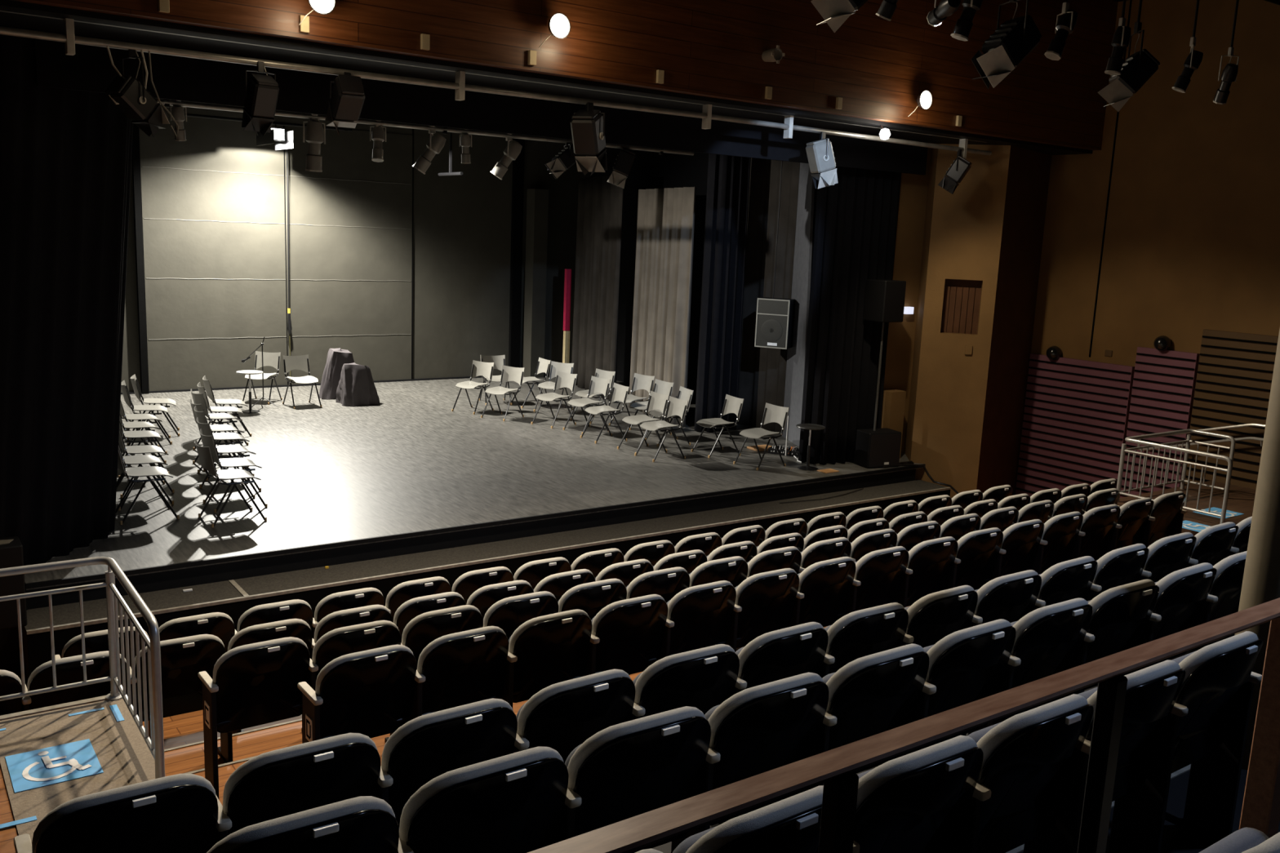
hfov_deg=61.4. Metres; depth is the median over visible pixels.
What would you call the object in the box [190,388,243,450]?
chair
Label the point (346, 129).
pipe
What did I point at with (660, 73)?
outlet box
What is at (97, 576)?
stage lip
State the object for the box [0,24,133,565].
stage curtain
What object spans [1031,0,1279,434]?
wall
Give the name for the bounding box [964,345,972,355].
switch plate
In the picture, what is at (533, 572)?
seat
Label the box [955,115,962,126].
outlet box
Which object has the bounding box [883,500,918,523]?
seat
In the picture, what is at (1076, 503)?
seat
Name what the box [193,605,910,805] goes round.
tier
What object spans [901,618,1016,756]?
seat
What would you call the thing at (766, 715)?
backrest cushion
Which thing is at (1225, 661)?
backrest cushion
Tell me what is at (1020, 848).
tier nosing
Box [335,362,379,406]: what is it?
equipment
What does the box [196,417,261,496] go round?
chair
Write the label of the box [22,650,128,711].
seat
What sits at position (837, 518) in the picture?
seat
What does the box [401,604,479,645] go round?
backrest cushion
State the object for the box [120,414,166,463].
chair
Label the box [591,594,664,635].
backrest cushion
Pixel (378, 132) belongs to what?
spotlight
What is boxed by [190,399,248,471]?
chair
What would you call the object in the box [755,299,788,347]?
grille
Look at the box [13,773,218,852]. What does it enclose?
seat
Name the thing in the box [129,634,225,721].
seat
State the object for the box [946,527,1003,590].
seat
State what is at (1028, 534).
backrest cushion
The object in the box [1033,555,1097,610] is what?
seat
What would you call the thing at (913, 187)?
wall
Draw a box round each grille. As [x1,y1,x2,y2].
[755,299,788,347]
[868,433,901,467]
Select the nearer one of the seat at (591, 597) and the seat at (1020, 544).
the seat at (591, 597)
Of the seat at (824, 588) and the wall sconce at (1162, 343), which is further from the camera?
the wall sconce at (1162, 343)
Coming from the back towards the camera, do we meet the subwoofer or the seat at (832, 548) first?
the subwoofer
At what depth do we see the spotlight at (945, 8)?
7.69 m
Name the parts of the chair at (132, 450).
backrest, leg, leg, seat frame, seat, leg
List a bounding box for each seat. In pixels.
[0,669,23,715]
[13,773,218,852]
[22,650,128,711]
[54,626,149,667]
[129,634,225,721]
[148,612,235,739]
[198,636,310,799]
[206,795,399,852]
[216,733,380,842]
[217,618,312,763]
[235,599,313,733]
[297,644,416,743]
[301,604,392,731]
[302,620,401,743]
[311,587,385,639]
[377,698,517,826]
[384,576,451,622]
[384,604,483,742]
[393,591,466,637]
[395,746,568,852]
[411,626,508,719]
[451,566,513,604]
[466,580,533,618]
[483,591,558,639]
[501,608,592,708]
[513,556,571,590]
[514,669,635,763]
[533,568,595,601]
[557,578,626,620]
[558,706,711,852]
[570,548,624,577]
[584,594,667,675]
[595,559,653,586]
[623,540,675,566]
[626,567,689,603]
[631,644,739,720]
[635,848,662,852]
[653,549,707,573]
[659,580,736,659]
[671,672,829,852]
[672,785,823,852]
[674,532,721,556]
[688,555,748,587]
[706,541,757,562]
[719,622,828,824]
[721,524,765,546]
[726,568,799,652]
[736,546,801,650]
[756,533,804,555]
[764,518,807,540]
[789,556,856,626]
[798,537,851,573]
[802,644,929,792]
[803,524,847,550]
[805,511,846,537]
[820,602,908,678]
[844,506,883,529]
[844,546,909,615]
[847,518,888,542]
[849,528,897,562]
[853,735,983,852]
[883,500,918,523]
[888,511,927,533]
[895,520,941,551]
[897,536,958,607]
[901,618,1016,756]
[902,585,977,648]
[917,494,951,515]
[927,505,964,525]
[939,513,981,541]
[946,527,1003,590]
[951,489,982,509]
[955,693,1093,852]
[962,569,1041,736]
[964,499,998,518]
[968,598,1093,734]
[978,506,1018,532]
[982,484,1013,503]
[991,519,1044,579]
[997,493,1030,510]
[1016,500,1053,523]
[1023,660,1186,852]
[1030,488,1062,503]
[1031,511,1083,574]
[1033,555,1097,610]
[1051,493,1088,517]
[1061,483,1090,498]
[1063,579,1159,697]
[1071,504,1120,560]
[1082,543,1149,692]
[1084,488,1120,513]
[1088,478,1117,495]
[1096,497,1154,560]
[1107,631,1262,852]
[1130,562,1217,673]
[1139,532,1196,582]
[1140,491,1186,547]
[1168,551,1247,660]
[1186,521,1238,567]
[1199,827,1279,852]
[1227,516,1252,556]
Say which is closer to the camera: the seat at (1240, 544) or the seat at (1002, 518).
the seat at (1240, 544)
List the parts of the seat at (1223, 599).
armrest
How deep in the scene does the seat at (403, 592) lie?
8.21 m
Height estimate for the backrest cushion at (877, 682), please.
0.505 m
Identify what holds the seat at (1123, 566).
on the tier at (665, 848)
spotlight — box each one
[105,48,169,136]
[170,100,186,141]
[241,61,279,135]
[302,113,325,172]
[324,71,364,135]
[369,120,386,162]
[413,125,446,174]
[458,128,471,164]
[489,133,522,179]
[545,142,576,178]
[570,102,607,175]
[606,147,635,188]
[761,44,784,63]
[805,131,838,188]
[810,0,867,32]
[875,0,897,21]
[926,0,960,26]
[937,149,972,194]
[951,0,982,40]
[970,0,1041,88]
[1044,0,1077,60]
[1097,0,1159,111]
[1104,0,1131,75]
[1171,0,1203,93]
[1213,0,1239,104]
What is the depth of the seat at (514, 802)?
3.06 m
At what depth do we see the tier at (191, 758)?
7.10 m
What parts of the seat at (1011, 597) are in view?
armrest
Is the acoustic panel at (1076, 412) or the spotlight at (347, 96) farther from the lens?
the acoustic panel at (1076, 412)
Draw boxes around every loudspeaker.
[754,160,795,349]
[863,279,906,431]
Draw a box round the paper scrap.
[182,588,192,591]
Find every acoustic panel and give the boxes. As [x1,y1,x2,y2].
[1015,353,1134,496]
[1120,346,1199,497]
[1184,328,1278,489]
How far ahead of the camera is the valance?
9.87 m
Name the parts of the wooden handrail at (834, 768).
post, post, post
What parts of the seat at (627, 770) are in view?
armrest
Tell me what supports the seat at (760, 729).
on the tier
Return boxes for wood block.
[746,444,771,451]
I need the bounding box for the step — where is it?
[21,480,946,688]
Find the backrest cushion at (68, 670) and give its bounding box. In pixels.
[27,650,126,691]
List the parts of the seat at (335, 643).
armrest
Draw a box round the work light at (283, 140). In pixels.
[256,124,293,150]
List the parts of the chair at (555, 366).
leg, seat, seat frame, backrest, leg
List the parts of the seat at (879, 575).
armrest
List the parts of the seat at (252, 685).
row letter plate, armrest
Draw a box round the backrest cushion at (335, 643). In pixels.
[311,620,398,662]
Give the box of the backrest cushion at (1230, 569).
[1213,551,1247,582]
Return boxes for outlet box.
[158,0,169,13]
[298,14,309,32]
[420,33,430,50]
[528,49,536,65]
[656,69,664,84]
[764,86,772,99]
[835,97,842,109]
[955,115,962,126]
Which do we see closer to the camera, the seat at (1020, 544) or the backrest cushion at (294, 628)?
the backrest cushion at (294, 628)
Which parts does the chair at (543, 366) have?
leg, seat, leg, seat frame, backrest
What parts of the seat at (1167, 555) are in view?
armrest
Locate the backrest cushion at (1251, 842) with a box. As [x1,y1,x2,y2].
[1241,831,1279,852]
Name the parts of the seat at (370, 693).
row letter plate, armrest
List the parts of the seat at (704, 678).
armrest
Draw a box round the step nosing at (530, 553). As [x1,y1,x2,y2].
[26,487,951,635]
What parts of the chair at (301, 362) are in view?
leg, leg, backrest, seat frame, seat, leg, leg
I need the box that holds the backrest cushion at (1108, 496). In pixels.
[1085,488,1117,507]
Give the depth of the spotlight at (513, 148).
12.04 m
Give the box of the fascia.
[26,469,915,609]
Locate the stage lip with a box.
[26,463,924,589]
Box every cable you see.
[285,128,292,375]
[779,488,863,503]
[885,462,913,466]
[889,460,912,465]
[899,463,958,493]
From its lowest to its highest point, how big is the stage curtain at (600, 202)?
3.790 m
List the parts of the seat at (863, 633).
armrest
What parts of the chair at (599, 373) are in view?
seat, seat frame, backrest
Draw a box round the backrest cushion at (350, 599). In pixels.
[314,587,382,620]
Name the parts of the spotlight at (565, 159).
barn door, barn door, barn door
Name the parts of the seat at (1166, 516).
armrest, armrest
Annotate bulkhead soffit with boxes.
[0,0,1093,155]
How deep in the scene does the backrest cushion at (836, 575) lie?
7.33 m
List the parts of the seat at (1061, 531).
armrest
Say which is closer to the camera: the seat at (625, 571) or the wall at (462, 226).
the seat at (625, 571)
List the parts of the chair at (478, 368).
leg, leg, seat, leg, seat frame, backrest, leg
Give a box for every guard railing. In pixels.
[0,556,164,778]
[1116,429,1235,524]
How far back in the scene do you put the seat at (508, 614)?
6.87 m
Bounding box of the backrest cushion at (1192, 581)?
[1155,562,1213,597]
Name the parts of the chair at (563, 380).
leg, leg, seat, leg, seat frame, backrest, leg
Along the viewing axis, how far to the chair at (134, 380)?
14.05 m
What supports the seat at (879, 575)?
on the tier
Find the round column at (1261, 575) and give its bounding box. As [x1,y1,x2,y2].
[1234,328,1279,770]
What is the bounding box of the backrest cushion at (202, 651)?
[134,634,224,667]
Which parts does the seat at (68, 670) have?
armrest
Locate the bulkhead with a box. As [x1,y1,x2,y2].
[13,0,1118,150]
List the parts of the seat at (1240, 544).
armrest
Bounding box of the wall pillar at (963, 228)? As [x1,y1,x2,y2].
[904,142,1010,498]
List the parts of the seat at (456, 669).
armrest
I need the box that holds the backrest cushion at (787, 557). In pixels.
[746,546,798,577]
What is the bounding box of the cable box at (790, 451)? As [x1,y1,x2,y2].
[768,444,799,457]
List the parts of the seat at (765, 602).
armrest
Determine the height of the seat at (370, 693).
0.926 m
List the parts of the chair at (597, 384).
leg, seat, leg, leg, seat frame, backrest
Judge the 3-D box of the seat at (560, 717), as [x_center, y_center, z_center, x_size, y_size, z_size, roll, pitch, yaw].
[-0.305,1.417,4.384,0.560,0.926,0.348,-5,13,-36]
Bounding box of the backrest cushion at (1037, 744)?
[976,693,1088,782]
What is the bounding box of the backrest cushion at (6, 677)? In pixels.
[0,669,22,685]
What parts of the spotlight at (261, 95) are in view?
barn door, barn door, barn door, barn door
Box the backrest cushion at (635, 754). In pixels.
[567,706,706,790]
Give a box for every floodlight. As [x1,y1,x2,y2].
[298,0,336,25]
[538,12,570,48]
[907,89,932,116]
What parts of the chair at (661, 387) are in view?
seat, seat frame, backrest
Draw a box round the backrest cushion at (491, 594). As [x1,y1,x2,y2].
[466,580,532,604]
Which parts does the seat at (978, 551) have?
armrest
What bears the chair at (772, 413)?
on the floor at (333, 472)
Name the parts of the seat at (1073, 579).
armrest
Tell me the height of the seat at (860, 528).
0.926 m
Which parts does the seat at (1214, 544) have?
armrest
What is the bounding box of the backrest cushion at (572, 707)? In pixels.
[516,669,631,736]
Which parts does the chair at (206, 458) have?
backrest, leg, leg, seat frame, seat, leg, leg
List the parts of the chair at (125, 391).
backrest, seat frame, seat, leg, leg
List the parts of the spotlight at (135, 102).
barn door, knob, barn door, barn door, barn door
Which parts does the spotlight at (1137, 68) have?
barn door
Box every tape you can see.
[0,816,36,829]
[68,707,104,716]
[109,704,124,721]
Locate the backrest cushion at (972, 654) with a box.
[924,618,1011,681]
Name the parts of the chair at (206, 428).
backrest, leg, seat frame, seat, leg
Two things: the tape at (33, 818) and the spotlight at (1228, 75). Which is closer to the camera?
the tape at (33, 818)
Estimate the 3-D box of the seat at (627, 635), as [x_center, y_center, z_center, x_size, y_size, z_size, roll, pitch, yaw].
[-0.116,1.458,6.586,0.560,0.926,0.348,-5,12,-35]
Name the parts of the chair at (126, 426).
seat frame, seat, leg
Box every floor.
[0,373,925,678]
[19,678,302,749]
[26,489,950,675]
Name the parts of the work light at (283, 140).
barn door, barn door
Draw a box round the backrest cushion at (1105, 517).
[1080,504,1118,530]
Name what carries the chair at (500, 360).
on the floor at (333, 472)
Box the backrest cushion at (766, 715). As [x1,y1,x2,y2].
[707,672,823,747]
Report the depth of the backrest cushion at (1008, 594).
5.76 m
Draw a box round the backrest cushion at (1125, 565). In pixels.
[1092,543,1146,583]
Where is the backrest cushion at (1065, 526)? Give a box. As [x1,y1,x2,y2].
[1041,511,1080,539]
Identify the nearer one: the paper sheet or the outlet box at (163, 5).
the outlet box at (163, 5)
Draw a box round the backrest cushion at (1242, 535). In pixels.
[1232,516,1252,543]
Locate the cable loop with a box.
[106,45,178,137]
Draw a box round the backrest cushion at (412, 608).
[393,591,463,624]
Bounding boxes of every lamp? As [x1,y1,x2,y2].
[309,0,334,13]
[550,13,568,37]
[879,124,890,139]
[920,90,931,108]
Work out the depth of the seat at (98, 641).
6.93 m
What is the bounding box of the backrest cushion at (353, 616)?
[314,604,390,641]
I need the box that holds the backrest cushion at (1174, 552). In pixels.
[1143,532,1193,569]
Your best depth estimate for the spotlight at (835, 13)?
7.12 m
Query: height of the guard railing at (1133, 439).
0.711 m
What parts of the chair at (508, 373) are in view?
leg, leg, seat, leg, seat frame, backrest, leg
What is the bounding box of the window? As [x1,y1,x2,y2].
[940,278,982,334]
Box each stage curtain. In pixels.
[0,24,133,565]
[571,175,622,401]
[628,186,696,427]
[694,153,751,432]
[782,162,814,446]
[798,166,901,465]
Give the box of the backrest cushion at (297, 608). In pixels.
[237,599,311,632]
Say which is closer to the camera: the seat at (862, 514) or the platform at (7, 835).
the platform at (7, 835)
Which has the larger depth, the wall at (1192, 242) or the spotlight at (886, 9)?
the wall at (1192, 242)
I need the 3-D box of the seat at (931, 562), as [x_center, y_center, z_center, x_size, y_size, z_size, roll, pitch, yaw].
[2.123,1.270,8.175,0.560,0.926,0.348,-5,12,-35]
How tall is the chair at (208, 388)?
0.770 m
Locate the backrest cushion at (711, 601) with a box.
[666,580,733,619]
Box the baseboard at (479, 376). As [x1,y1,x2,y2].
[120,374,500,394]
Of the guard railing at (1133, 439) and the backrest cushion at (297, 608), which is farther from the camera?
the guard railing at (1133, 439)
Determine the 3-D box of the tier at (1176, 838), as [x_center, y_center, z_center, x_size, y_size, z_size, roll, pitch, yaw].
[3.555,2.364,5.317,14.800,1.680,0.810,-5,12,-35]
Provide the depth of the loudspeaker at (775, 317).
15.23 m
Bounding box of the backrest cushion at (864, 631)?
[826,602,904,653]
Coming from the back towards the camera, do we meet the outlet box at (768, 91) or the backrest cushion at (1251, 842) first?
the outlet box at (768, 91)
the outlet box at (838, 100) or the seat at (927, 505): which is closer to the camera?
the outlet box at (838, 100)
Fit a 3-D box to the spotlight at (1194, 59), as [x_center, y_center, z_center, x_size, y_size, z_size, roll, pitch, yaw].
[4.930,-3.490,9.637,0.178,0.979,0.204,-5,12,-35]
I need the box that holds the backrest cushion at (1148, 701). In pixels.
[1086,660,1180,724]
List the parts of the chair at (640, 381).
leg, seat, seat frame, backrest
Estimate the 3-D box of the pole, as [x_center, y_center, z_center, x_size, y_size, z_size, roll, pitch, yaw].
[1.960,0.125,14.390,0.016,0.540,0.016,-5,12,-35]
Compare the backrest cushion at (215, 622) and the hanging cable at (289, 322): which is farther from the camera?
the hanging cable at (289, 322)
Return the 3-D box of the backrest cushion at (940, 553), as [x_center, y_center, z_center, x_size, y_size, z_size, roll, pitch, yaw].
[2.174,1.070,8.111,0.524,0.505,0.203,-5,12,-35]
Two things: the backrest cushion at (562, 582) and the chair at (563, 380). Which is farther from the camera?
the chair at (563, 380)
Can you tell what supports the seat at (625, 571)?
on the tier at (191, 758)
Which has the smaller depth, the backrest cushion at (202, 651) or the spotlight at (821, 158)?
the backrest cushion at (202, 651)
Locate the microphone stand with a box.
[241,337,279,408]
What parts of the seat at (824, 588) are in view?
armrest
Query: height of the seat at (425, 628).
0.926 m
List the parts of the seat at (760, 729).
armrest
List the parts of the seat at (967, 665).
armrest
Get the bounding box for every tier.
[164,720,302,776]
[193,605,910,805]
[651,685,1097,852]
[1019,768,1279,852]
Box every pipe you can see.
[0,10,991,158]
[155,98,693,155]
[181,100,351,131]
[438,127,462,175]
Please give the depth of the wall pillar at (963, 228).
13.99 m
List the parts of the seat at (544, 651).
armrest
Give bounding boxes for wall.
[120,97,590,392]
[523,188,548,377]
[590,146,817,399]
[883,142,931,453]
[976,145,1051,495]
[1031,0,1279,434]
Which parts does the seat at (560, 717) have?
armrest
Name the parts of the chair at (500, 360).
seat, backrest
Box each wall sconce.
[1045,346,1062,359]
[1153,335,1171,351]
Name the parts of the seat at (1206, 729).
armrest, armrest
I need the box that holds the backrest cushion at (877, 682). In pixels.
[826,644,924,711]
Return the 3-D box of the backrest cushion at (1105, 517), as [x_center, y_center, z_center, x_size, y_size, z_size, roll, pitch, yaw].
[3.965,0.920,9.381,0.524,0.505,0.203,-5,12,-34]
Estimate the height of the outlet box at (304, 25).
0.115 m
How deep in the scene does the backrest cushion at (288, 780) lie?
3.56 m
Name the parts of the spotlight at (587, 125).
barn door, barn door, barn door, barn door, knob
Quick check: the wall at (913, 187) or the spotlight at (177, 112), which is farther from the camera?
the wall at (913, 187)
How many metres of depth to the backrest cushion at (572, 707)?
4.18 m
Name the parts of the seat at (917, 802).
armrest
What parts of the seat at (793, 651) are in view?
armrest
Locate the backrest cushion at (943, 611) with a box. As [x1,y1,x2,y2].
[905,585,973,633]
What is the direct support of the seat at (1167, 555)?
on the tier at (665, 848)
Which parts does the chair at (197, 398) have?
backrest, seat frame, seat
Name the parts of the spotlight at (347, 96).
barn door, barn door, barn door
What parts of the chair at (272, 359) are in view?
leg, leg, seat, seat frame, backrest, leg, leg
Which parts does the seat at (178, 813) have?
armrest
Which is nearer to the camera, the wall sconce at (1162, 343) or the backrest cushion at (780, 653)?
the backrest cushion at (780, 653)
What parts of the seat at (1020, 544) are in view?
armrest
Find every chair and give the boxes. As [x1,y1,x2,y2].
[115,449,179,524]
[116,428,174,497]
[116,442,173,510]
[118,421,169,478]
[120,380,172,446]
[120,401,167,454]
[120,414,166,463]
[130,373,179,436]
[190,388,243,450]
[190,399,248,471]
[194,405,254,480]
[195,439,266,528]
[196,382,248,445]
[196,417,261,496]
[199,428,267,512]
[202,375,251,436]
[242,351,282,404]
[282,354,321,408]
[451,360,494,414]
[479,355,511,404]
[480,364,524,421]
[511,357,551,408]
[531,370,577,428]
[533,360,573,414]
[563,375,610,433]
[570,368,615,424]
[580,382,629,443]
[608,373,654,430]
[617,391,669,453]
[625,378,674,435]
[634,395,688,462]
[644,386,693,446]
[691,394,743,457]
[733,402,789,470]
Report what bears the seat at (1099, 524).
on the tier
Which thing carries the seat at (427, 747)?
on the tier at (665, 848)
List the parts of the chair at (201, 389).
backrest, seat frame, seat, leg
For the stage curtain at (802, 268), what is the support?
on the floor at (333, 472)
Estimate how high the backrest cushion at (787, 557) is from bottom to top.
0.505 m
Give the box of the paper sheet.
[817,468,839,473]
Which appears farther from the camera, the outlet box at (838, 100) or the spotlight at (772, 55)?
the outlet box at (838, 100)
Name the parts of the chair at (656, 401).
leg, seat, leg, leg, seat frame, backrest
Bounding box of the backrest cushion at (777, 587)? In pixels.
[734,568,795,604]
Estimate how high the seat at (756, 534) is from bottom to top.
0.926 m
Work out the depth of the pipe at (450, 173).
12.29 m
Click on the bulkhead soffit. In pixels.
(9, 19)
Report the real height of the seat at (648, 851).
0.926 m
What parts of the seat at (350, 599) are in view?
armrest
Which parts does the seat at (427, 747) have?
armrest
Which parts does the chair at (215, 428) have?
backrest, seat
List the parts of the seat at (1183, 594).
armrest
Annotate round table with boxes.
[235,369,262,413]
[795,423,825,471]
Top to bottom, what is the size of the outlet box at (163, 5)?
0.115 m
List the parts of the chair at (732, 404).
leg, seat, leg, leg, seat frame, leg, backrest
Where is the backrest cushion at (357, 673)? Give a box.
[315,644,413,695]
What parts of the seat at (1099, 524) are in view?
armrest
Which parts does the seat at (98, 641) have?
armrest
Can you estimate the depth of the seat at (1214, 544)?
7.02 m
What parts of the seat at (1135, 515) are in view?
armrest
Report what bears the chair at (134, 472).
on the floor at (333, 472)
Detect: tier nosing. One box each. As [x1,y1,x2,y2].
[164,718,302,751]
[183,755,256,773]
[1006,764,1191,852]
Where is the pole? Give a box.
[785,415,788,455]
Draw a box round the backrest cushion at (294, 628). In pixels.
[227,618,311,651]
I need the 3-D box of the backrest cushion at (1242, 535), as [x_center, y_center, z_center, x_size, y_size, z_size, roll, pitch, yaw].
[4.224,0.841,7.496,0.524,0.505,0.203,-5,12,-35]
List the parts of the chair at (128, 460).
leg, leg, seat frame, seat, leg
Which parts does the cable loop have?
cord, cord, cord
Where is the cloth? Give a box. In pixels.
[737,157,799,432]
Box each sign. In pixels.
[4,738,103,793]
[1182,520,1210,532]
[1193,506,1244,518]
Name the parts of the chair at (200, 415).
backrest, seat frame, seat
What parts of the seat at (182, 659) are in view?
armrest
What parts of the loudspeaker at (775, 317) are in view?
name plate, frame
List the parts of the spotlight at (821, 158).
barn door, barn door, knob, barn door, barn door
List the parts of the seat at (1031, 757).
armrest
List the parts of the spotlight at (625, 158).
barn door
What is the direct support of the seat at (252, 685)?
on the tier at (224, 772)
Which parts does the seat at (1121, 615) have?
armrest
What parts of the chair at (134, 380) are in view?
backrest, seat frame, seat, leg, leg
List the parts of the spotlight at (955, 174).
barn door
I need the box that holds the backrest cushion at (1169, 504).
[1150,491,1183,515]
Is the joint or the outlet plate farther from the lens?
the outlet plate
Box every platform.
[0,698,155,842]
[0,699,166,852]
[1116,480,1256,536]
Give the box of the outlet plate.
[1104,350,1112,356]
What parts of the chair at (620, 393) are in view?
leg, seat, leg, leg, seat frame, leg, backrest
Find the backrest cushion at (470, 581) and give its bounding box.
[451,566,511,591]
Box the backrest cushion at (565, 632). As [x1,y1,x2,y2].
[508,608,588,653]
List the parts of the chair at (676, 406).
leg, seat, leg, leg, seat frame, backrest, leg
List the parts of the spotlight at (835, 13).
barn door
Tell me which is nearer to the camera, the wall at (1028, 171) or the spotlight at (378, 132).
the spotlight at (378, 132)
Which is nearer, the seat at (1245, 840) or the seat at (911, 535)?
the seat at (1245, 840)
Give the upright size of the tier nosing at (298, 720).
0.026 m
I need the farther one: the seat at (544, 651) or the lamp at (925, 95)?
the lamp at (925, 95)
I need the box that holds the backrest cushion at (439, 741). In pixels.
[381,698,513,772]
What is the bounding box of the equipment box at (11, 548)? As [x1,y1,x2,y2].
[0,536,27,630]
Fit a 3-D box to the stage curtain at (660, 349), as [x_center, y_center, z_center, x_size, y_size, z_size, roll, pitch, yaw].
[0.311,-1.910,16.843,0.199,3.540,2.099,-2,11,-23]
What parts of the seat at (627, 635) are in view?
armrest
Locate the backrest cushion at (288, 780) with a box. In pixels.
[222,733,377,813]
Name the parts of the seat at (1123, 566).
armrest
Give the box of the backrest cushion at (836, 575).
[797,556,853,591]
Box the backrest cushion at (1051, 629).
[1010,598,1088,654]
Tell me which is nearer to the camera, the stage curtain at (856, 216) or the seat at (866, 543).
the seat at (866, 543)
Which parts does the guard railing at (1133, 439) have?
post, rail, rail, rail, rail, post, rail, rail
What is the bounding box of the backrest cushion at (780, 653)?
[737,622,824,677]
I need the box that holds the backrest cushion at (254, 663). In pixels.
[213,636,307,683]
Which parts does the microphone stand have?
boom arm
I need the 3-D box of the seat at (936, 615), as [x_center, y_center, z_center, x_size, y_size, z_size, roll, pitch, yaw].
[1.486,1.267,5.654,0.560,0.926,0.348,-5,13,-36]
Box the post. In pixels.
[562,330,569,363]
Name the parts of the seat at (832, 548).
armrest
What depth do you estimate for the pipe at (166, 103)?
11.43 m
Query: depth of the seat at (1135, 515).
9.58 m
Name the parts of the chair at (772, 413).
leg, leg, seat, leg, seat frame, backrest, leg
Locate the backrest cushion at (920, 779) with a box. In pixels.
[856,735,977,808]
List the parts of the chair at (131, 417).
backrest, seat frame, seat, leg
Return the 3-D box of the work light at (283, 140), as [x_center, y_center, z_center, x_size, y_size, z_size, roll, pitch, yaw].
[-5.697,-4.531,16.814,0.300,0.380,0.900,-5,12,-35]
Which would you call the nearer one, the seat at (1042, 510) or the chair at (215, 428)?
the seat at (1042, 510)
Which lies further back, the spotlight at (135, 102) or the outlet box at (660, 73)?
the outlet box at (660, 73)
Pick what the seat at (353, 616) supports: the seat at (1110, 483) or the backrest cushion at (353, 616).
the backrest cushion at (353, 616)
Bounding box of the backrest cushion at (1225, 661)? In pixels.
[1178,631,1257,684]
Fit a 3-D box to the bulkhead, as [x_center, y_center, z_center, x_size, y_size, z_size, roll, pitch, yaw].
[-0.030,-3.994,9.621,14.800,1.830,0.120,-5,12,-35]
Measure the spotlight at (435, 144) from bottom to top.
0.522 m
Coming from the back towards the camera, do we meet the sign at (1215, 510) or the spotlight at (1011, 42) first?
the sign at (1215, 510)
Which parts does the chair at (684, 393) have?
seat, leg, leg, seat frame, leg, backrest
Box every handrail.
[528,597,1279,852]
[1137,423,1265,450]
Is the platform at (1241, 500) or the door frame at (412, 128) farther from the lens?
the door frame at (412, 128)
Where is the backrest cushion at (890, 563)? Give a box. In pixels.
[853,546,906,579]
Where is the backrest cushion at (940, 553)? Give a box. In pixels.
[906,536,955,568]
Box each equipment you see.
[319,347,354,399]
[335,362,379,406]
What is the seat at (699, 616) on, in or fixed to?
on the tier
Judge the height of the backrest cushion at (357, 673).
0.505 m
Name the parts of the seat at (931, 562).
armrest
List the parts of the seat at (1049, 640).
armrest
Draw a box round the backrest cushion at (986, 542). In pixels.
[955,527,1000,555]
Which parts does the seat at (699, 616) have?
armrest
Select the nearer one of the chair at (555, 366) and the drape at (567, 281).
the chair at (555, 366)
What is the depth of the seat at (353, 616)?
7.08 m
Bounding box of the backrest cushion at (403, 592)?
[385,576,449,608]
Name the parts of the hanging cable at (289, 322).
cord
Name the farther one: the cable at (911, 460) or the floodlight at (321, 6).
the cable at (911, 460)
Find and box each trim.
[508,137,524,367]
[880,388,906,457]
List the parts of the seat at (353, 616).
armrest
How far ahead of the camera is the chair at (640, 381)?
16.29 m
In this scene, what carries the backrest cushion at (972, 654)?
on the seat at (967, 665)
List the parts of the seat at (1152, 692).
armrest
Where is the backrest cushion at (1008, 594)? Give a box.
[973,569,1038,614]
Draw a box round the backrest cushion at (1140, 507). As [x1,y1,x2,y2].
[1119,497,1151,516]
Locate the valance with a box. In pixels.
[33,28,928,174]
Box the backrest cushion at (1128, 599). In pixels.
[1088,579,1155,616]
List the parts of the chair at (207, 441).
backrest, leg, leg, seat frame, seat, leg, leg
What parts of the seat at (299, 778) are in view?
armrest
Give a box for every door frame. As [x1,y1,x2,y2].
[131,123,149,394]
[411,128,413,378]
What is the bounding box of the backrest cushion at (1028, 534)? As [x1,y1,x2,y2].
[1000,519,1041,547]
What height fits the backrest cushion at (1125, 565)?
0.505 m
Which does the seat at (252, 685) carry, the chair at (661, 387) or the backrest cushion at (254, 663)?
the backrest cushion at (254, 663)
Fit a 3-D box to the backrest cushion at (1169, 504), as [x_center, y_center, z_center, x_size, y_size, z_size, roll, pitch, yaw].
[4.859,0.845,10.014,0.524,0.505,0.203,-5,12,-35]
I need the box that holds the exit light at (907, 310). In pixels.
[903,306,914,314]
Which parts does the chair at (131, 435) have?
backrest, seat frame, seat, leg, leg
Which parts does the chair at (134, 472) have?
backrest, leg, leg, seat frame, seat, leg, leg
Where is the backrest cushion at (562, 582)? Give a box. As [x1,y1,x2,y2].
[533,568,592,592]
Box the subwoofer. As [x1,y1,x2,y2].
[853,427,901,468]
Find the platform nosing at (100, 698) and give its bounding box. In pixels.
[0,695,106,720]
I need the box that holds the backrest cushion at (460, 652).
[417,626,506,673]
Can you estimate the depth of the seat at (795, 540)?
9.29 m
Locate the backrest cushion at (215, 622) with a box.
[158,612,233,633]
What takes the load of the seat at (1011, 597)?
on the tier at (665, 848)
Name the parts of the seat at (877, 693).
armrest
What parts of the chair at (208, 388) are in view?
backrest, seat frame, seat, leg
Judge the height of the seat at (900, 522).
0.926 m
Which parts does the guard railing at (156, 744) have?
rail, rail, post, rail, rail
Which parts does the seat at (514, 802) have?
armrest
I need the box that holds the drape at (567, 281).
[563,268,571,330]
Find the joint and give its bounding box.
[228,579,249,597]
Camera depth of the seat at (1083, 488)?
11.82 m
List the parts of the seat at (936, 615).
armrest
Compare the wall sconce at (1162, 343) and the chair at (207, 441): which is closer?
the chair at (207, 441)
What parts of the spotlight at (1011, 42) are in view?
barn door, barn door, barn door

